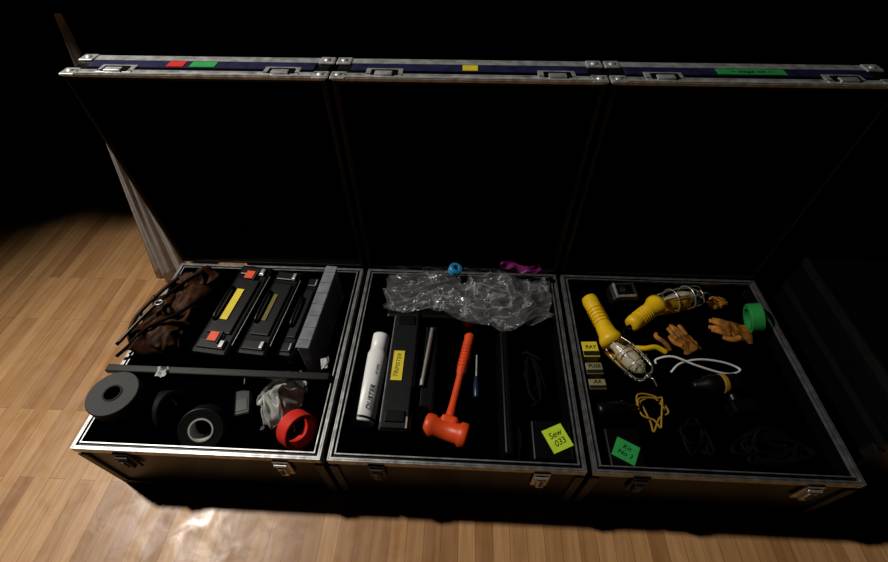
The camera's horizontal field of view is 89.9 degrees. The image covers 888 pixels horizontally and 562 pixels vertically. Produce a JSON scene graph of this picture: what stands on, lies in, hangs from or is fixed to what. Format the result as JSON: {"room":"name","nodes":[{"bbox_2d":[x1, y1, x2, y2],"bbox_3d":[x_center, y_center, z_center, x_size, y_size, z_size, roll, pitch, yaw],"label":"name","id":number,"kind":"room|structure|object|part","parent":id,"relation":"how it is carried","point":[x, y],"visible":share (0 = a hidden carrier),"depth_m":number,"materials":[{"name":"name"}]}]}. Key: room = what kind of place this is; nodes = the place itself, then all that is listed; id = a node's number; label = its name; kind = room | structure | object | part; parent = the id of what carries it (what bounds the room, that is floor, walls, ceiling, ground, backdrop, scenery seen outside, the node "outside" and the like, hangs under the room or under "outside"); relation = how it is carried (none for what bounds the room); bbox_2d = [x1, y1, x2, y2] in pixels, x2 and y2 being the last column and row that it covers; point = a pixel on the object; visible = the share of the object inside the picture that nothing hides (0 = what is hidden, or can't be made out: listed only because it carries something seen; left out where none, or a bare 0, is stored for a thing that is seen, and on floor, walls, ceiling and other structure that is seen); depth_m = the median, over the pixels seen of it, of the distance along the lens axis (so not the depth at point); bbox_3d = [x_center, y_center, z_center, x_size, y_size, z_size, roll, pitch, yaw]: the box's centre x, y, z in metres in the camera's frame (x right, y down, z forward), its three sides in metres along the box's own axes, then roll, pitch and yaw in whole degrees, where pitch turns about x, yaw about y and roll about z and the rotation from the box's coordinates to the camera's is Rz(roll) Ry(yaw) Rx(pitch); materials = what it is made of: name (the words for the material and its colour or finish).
{"room":"backstage room","nodes":[
{"label":"backstage room","id":0,"kind":"room"},
{"bbox_2d":[0,0,128,24],"bbox_3d":[0.252,-3.013,2.414,9.000,3.000,0.050,2,49,2],"label":"wall","id":1,"kind":"structure","parent":0,"point":[108,12],"depth_m":3.58,"materials":[{"name":"black"}]},
{"bbox_2d":[0,23,887,561],"bbox_3d":[0.144,-0.134,1.902,9.000,0.040,7.000,2,49,2],"label":"floor","id":2,"kind":"structure","parent":0,"point":[76,269],"depth_m":1.24,"materials":[{"name":"brown wood"}]},
{"bbox_2d":[54,13,185,281],"bbox_3d":[-1.067,-0.383,1.518,0.148,0.870,0.268,2,49,2],"label":"drape","id":3,"kind":"object","parent":2,"relation":"on","point":[165,261],"visible":0.57,"depth_m":1.64,"materials":[{"name":"beige fabric"}]},
{"bbox_2d":[59,54,365,492],"bbox_3d":[-0.584,0.020,1.157,0.622,0.879,0.750,2,49,2],"label":"road case","id":4,"kind":"object","parent":2,"relation":"on","point":[234,159],"visible":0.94,"depth_m":1.22,"materials":[{"name":"black laminate"}]},
{"bbox_2d":[85,371,147,424],"bbox_3d":[-0.830,0.296,1.131,0.124,0.050,0.124,2,49,2],"label":"tape roll","id":5,"kind":"object","parent":4,"relation":"in","point":[117,397],"visible":1,"depth_m":1.11,"materials":[{"name":"black fabric"}]},
{"bbox_2d":[144,390,190,430],"bbox_3d":[-0.733,0.344,1.183,0.072,0.111,0.107,2,49,2],"label":"tape roll","id":6,"kind":"object","parent":4,"relation":"in","point":[152,414],"visible":0.94,"depth_m":1.16,"materials":[{"name":"black plastic"}]},
{"bbox_2d":[115,265,228,356],"bbox_3d":[-0.806,0.101,1.349,0.214,0.152,0.336,2,49,2],"label":"tool pouch","id":7,"kind":"object","parent":4,"relation":"in","point":[172,316],"visible":1,"depth_m":1.30,"materials":[{"name":"brown leather"}]},
{"bbox_2d":[177,404,228,446],"bbox_3d":[-0.625,0.381,1.155,0.110,0.106,0.111,-15,50,-12],"label":"tape roll","id":8,"kind":"object","parent":4,"relation":"in","point":[188,435],"visible":0.96,"depth_m":1.14,"materials":[{"name":"plastic"}]},
{"bbox_3d":[-0.569,-0.303,1.274,0.622,0.626,0.111,2,49,2],"label":"case lid","id":9,"kind":"part","parent":4,"relation":"part of","materials":[{"name":"black laminate"}]},
{"bbox_2d":[105,364,330,381],"bbox_3d":[-0.609,0.247,1.197,0.610,0.015,0.022,2,49,2],"label":"bar","id":10,"kind":"object","parent":4,"relation":"in","point":[111,368],"visible":1,"depth_m":1.19,"materials":[{"name":"black plastic"}]},
{"bbox_2d":[154,366,169,377],"bbox_3d":[-0.754,0.244,1.192,0.030,0.020,0.030,2,49,2],"label":"paper scrap","id":11,"kind":"object","parent":10,"relation":"on","point":[159,373],"visible":1,"depth_m":1.19,"materials":[{"name":"white paper"}]},
{"bbox_2d":[321,356,328,369],"bbox_3d":[-0.324,0.223,1.211,0.025,0.019,0.040,-10,49,-8],"label":"clip","id":12,"kind":"object","parent":10,"relation":"attached to","point":[324,363],"visible":1,"depth_m":1.21,"materials":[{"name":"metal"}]},
{"bbox_2d":[191,266,275,368],"bbox_3d":[-0.622,0.109,1.361,0.107,0.153,0.331,6,49,6],"label":"toolbox","id":13,"kind":"object","parent":4,"relation":"in","point":[218,344],"visible":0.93,"depth_m":1.29,"materials":[{"name":"black plastic"}]},
{"bbox_2d":[234,378,256,423],"bbox_3d":[-0.549,0.328,1.232,0.045,0.052,0.118,-11,49,-9],"label":"radio","id":14,"kind":"object","parent":4,"relation":"in","point":[245,399],"visible":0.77,"depth_m":1.20,"materials":[{"name":"black plastic"}]},
{"bbox_2d":[237,271,306,370],"bbox_3d":[-0.515,0.114,1.367,0.087,0.136,0.316,6,49,5],"label":"toolbox","id":15,"kind":"object","parent":4,"relation":"in","point":[260,347],"visible":0.97,"depth_m":1.31,"materials":[{"name":"black plastic"}]},
{"bbox_2d":[256,370,308,432],"bbox_3d":[-0.443,0.315,1.207,0.120,0.104,0.181,2,49,2],"label":"plastic bag","id":16,"kind":"object","parent":4,"relation":"in","point":[278,398],"visible":0.74,"depth_m":1.18,"materials":[{"name":"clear plastic"}]},
{"bbox_2d":[276,409,316,450],"bbox_3d":[-0.380,0.385,1.150,0.072,0.103,0.096,27,54,22],"label":"tape roll","id":17,"kind":"object","parent":4,"relation":"in","point":[291,418],"visible":0.99,"depth_m":1.14,"materials":[{"name":"red plastic"}]},
{"bbox_2d":[279,278,320,370],"bbox_3d":[-0.431,0.123,1.371,0.043,0.119,0.296,5,49,5],"label":"toolbox","id":18,"kind":"object","parent":4,"relation":"in","point":[290,355],"visible":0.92,"depth_m":1.31,"materials":[{"name":"black plastic"}]},
{"bbox_2d":[296,266,343,371],"bbox_3d":[-0.371,0.114,1.357,0.041,0.148,0.305,4,49,4],"label":"organizer","id":19,"kind":"object","parent":4,"relation":"in","point":[313,342],"visible":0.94,"depth_m":1.31,"materials":[{"name":"grey plastic"}]},
{"bbox_2d":[327,57,608,503],"bbox_3d":[0.043,0.040,1.135,0.622,0.879,0.750,2,49,2],"label":"road case","id":20,"kind":"object","parent":2,"relation":"on","point":[471,164],"visible":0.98,"depth_m":1.21,"materials":[{"name":"black laminate"}]},
{"bbox_2d":[350,332,388,428],"bbox_3d":[-0.204,0.274,1.266,0.067,0.074,0.278,4,49,4],"label":"spray can","id":21,"kind":"object","parent":20,"relation":"in","point":[365,406],"visible":1,"depth_m":1.22,"materials":[{"name":"white paint"}]},
{"bbox_2d":[378,313,421,444],"bbox_3d":[-0.117,0.261,1.256,0.080,0.104,0.370,2,49,2],"label":"tool case","id":22,"kind":"object","parent":20,"relation":"in","point":[396,420],"visible":1,"depth_m":1.19,"materials":[{"name":"black plastic"}]},
{"bbox_2d":[419,326,438,416],"bbox_3d":[-0.042,0.257,1.283,0.038,0.070,0.260,2,49,2],"label":"tray","id":23,"kind":"object","parent":20,"relation":"in","point":[427,393],"visible":0.86,"depth_m":1.23,"materials":[{"name":"black plastic"}]},
{"bbox_2d":[419,328,433,386],"bbox_3d":[-0.048,0.213,1.265,0.014,0.013,0.191,6,49,5],"label":"rod","id":24,"kind":"object","parent":23,"relation":"on","point":[422,380],"visible":1,"depth_m":1.25,"materials":[{"name":"metal"}]},
{"bbox_2d":[422,333,474,448],"bbox_3d":[0.051,0.289,1.254,0.122,0.068,0.352,13,50,12],"label":"hammer","id":25,"kind":"object","parent":20,"relation":"in","point":[447,428],"visible":1,"depth_m":1.16,"materials":[{"name":"orange plastic"}]},
{"bbox_2d":[387,282,545,336],"bbox_3d":[0.069,0.089,1.418,0.480,0.089,0.140,2,49,2],"label":"equipment box","id":26,"kind":"object","parent":20,"relation":"in","point":[448,320],"visible":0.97,"depth_m":1.37,"materials":[{"name":"black plastic"}]},
{"bbox_2d":[417,279,507,311],"bbox_3d":[0.061,0.044,1.393,0.283,0.007,0.136,2,49,2],"label":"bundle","id":27,"kind":"object","parent":26,"relation":"on","point":[462,291],"visible":0.93,"depth_m":1.39,"materials":[{"name":"plastic"}]},
{"bbox_2d":[383,266,550,330],"bbox_3d":[0.070,0.051,1.346,0.520,0.055,0.216,2,49,2],"label":"plastic bag","id":28,"kind":"object","parent":26,"relation":"on","point":[492,294],"visible":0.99,"depth_m":1.36,"materials":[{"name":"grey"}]},
{"bbox_2d":[448,263,461,276],"bbox_3d":[0.034,-0.036,1.389,0.044,0.033,0.042,2,49,2],"label":"tape roll","id":29,"kind":"object","parent":28,"relation":"on","point":[454,269],"visible":1,"depth_m":1.38,"materials":[{"name":"blue plastic"}]},
{"bbox_2d":[499,261,540,273],"bbox_3d":[0.237,-0.041,1.384,0.130,0.025,0.041,2,49,2],"label":"wrapper","id":30,"kind":"object","parent":28,"relation":"on","point":[505,265],"visible":1,"depth_m":1.38,"materials":[{"name":"plastic"}]},
{"bbox_3d":[0.057,-0.283,1.251,0.622,0.626,0.111,2,49,2],"label":"case lid","id":31,"kind":"part","parent":20,"relation":"part of","materials":[{"name":"black laminate"}]},
{"bbox_2d":[473,355,479,398],"bbox_3d":[0.094,0.277,1.297,0.019,0.018,0.140,2,49,2],"label":"screwdriver","id":32,"kind":"object","parent":20,"relation":"in","point":[476,387],"visible":1,"depth_m":1.27,"materials":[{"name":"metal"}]},
{"bbox_2d":[495,324,513,460],"bbox_3d":[0.164,0.301,1.221,0.027,0.101,0.380,2,49,2],"label":"bar","id":33,"kind":"object","parent":20,"relation":"in","point":[505,425],"visible":0.81,"depth_m":1.17,"materials":[{"name":"black plastic"}]},
{"bbox_2d":[519,349,546,413],"bbox_3d":[0.253,0.276,1.269,0.079,0.058,0.198,2,49,2],"label":"cable tangle","id":34,"kind":"object","parent":20,"relation":"in","point":[525,367],"visible":1,"depth_m":1.25,"materials":[{"name":"black rubber"}]},
{"bbox_2d":[526,420,573,463],"bbox_3d":[0.265,0.418,1.119,0.098,0.100,0.100,2,49,2],"label":"box","id":35,"kind":"object","parent":20,"relation":"in","point":[547,441],"visible":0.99,"depth_m":1.08,"materials":[{"name":"black plastic"}]},
{"bbox_2d":[557,61,887,515],"bbox_3d":[0.669,0.059,1.112,0.622,0.879,0.750,2,49,2],"label":"road case","id":36,"kind":"object","parent":2,"relation":"on","point":[691,169],"visible":0.97,"depth_m":1.18,"materials":[{"name":"black laminate"}]},
{"bbox_2d":[594,400,638,419],"bbox_3d":[0.452,0.335,1.160,0.110,0.044,0.044,-5,49,-4],"label":"bottle","id":37,"kind":"object","parent":36,"relation":"in","point":[618,408],"visible":1,"depth_m":1.14,"materials":[{"name":"black plastic"}]},
{"bbox_2d":[582,290,657,386],"bbox_3d":[0.486,0.157,1.292,0.094,0.079,0.364,-15,50,-13],"label":"light","id":38,"kind":"object","parent":36,"relation":"in","point":[621,354],"visible":1,"depth_m":1.26,"materials":[{"name":"yellow plastic"}]},
{"bbox_2d":[606,282,638,306],"bbox_3d":[0.563,0.041,1.401,0.082,0.058,0.066,-3,49,-2],"label":"box","id":39,"kind":"object","parent":36,"relation":"in","point":[618,294],"visible":1,"depth_m":1.38,"materials":[{"name":"grey plastic"}]},
{"bbox_2d":[601,428,645,466],"bbox_3d":[0.443,0.417,1.098,0.085,0.030,0.100,2,49,2],"label":"box","id":40,"kind":"object","parent":36,"relation":"in","point":[622,447],"visible":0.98,"depth_m":1.09,"materials":[{"name":"black plastic"}]},
{"bbox_2d":[636,393,669,432],"bbox_3d":[0.549,0.337,1.170,0.086,0.024,0.102,-21,52,-17],"label":"cord","id":41,"kind":"object","parent":36,"relation":"in","point":[659,400],"visible":1,"depth_m":1.17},
{"bbox_2d":[635,332,672,354],"bbox_3d":[0.611,0.191,1.290,0.102,0.029,0.070,-26,53,-21],"label":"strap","id":42,"kind":"object","parent":36,"relation":"in","point":[657,337],"visible":0.98,"depth_m":1.28,"materials":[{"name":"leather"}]},
{"bbox_2d":[621,285,709,340],"bbox_3d":[0.669,0.078,1.356,0.348,0.081,0.091,-20,51,-16],"label":"light","id":43,"kind":"object","parent":36,"relation":"in","point":[654,306],"visible":1,"depth_m":1.33,"materials":[{"name":"yellow plastic"}]},
{"bbox_2d":[666,324,701,354],"bbox_3d":[0.704,0.169,1.319,0.070,0.019,0.105,-17,51,-14],"label":"glove","id":44,"kind":"object","parent":36,"relation":"in","point":[679,336],"visible":1,"depth_m":1.31,"materials":[{"name":"orange leather"}]},
{"bbox_2d":[678,415,715,462],"bbox_3d":[0.630,0.392,1.111,0.092,0.039,0.117,2,49,2],"label":"cable tangle","id":45,"kind":"object","parent":36,"relation":"in","point":[693,448],"visible":1,"depth_m":1.10,"materials":[{"name":"black rubber"}]},
{"bbox_2d":[654,355,740,373],"bbox_3d":[0.720,0.238,1.254,0.236,0.026,0.050,2,49,2],"label":"cable","id":46,"kind":"object","parent":36,"relation":"in","point":[666,356],"visible":0.94,"depth_m":1.26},
{"bbox_2d":[705,296,727,309],"bbox_3d":[0.866,0.066,1.413,0.071,0.012,0.047,-13,50,-11],"label":"glove","id":47,"kind":"object","parent":36,"relation":"in","point":[714,302],"visible":1,"depth_m":1.41,"materials":[{"name":"orange leather"}]},
{"bbox_3d":[0.683,-0.264,1.228,0.622,0.626,0.111,2,49,2],"label":"case lid","id":48,"kind":"part","parent":36,"relation":"part of","materials":[{"name":"black laminate"}]},
{"bbox_2d":[690,373,757,417],"bbox_3d":[0.734,0.301,1.179,0.133,0.056,0.114,-3,49,-2],"label":"cordless drill","id":49,"kind":"object","parent":36,"relation":"in","point":[730,385],"visible":1,"depth_m":1.17,"materials":[{"name":"black plastic"}]},
{"bbox_2d":[708,318,753,343],"bbox_3d":[0.860,0.149,1.335,0.122,0.020,0.082,13,50,12],"label":"glove","id":50,"kind":"object","parent":36,"relation":"in","point":[731,331],"visible":0.98,"depth_m":1.33,"materials":[{"name":"orange leather"}]},
{"bbox_2d":[743,303,765,332],"bbox_3d":[0.922,0.111,1.321,0.059,0.093,0.090,2,49,2],"label":"tape roll","id":51,"kind":"object","parent":36,"relation":"in","point":[754,317],"visible":1,"depth_m":1.29,"materials":[{"name":"plastic"}]},
{"bbox_2d":[730,426,815,468],"bbox_3d":[0.801,0.408,1.094,0.198,0.039,0.100,2,49,2],"label":"cable tangle","id":52,"kind":"object","parent":36,"relation":"in","point":[768,435],"visible":1,"depth_m":1.09,"materials":[{"name":"black rubber"}]},
{"bbox_2d":[755,236,887,482],"bbox_3d":[1.383,0.221,1.310,0.622,0.359,0.628,2,49,2],"label":"road case","id":53,"kind":"object","parent":2,"relation":"on","point":[828,297],"visible":0.67,"depth_m":1.25,"materials":[{"name":"black laminate"}]}
]}

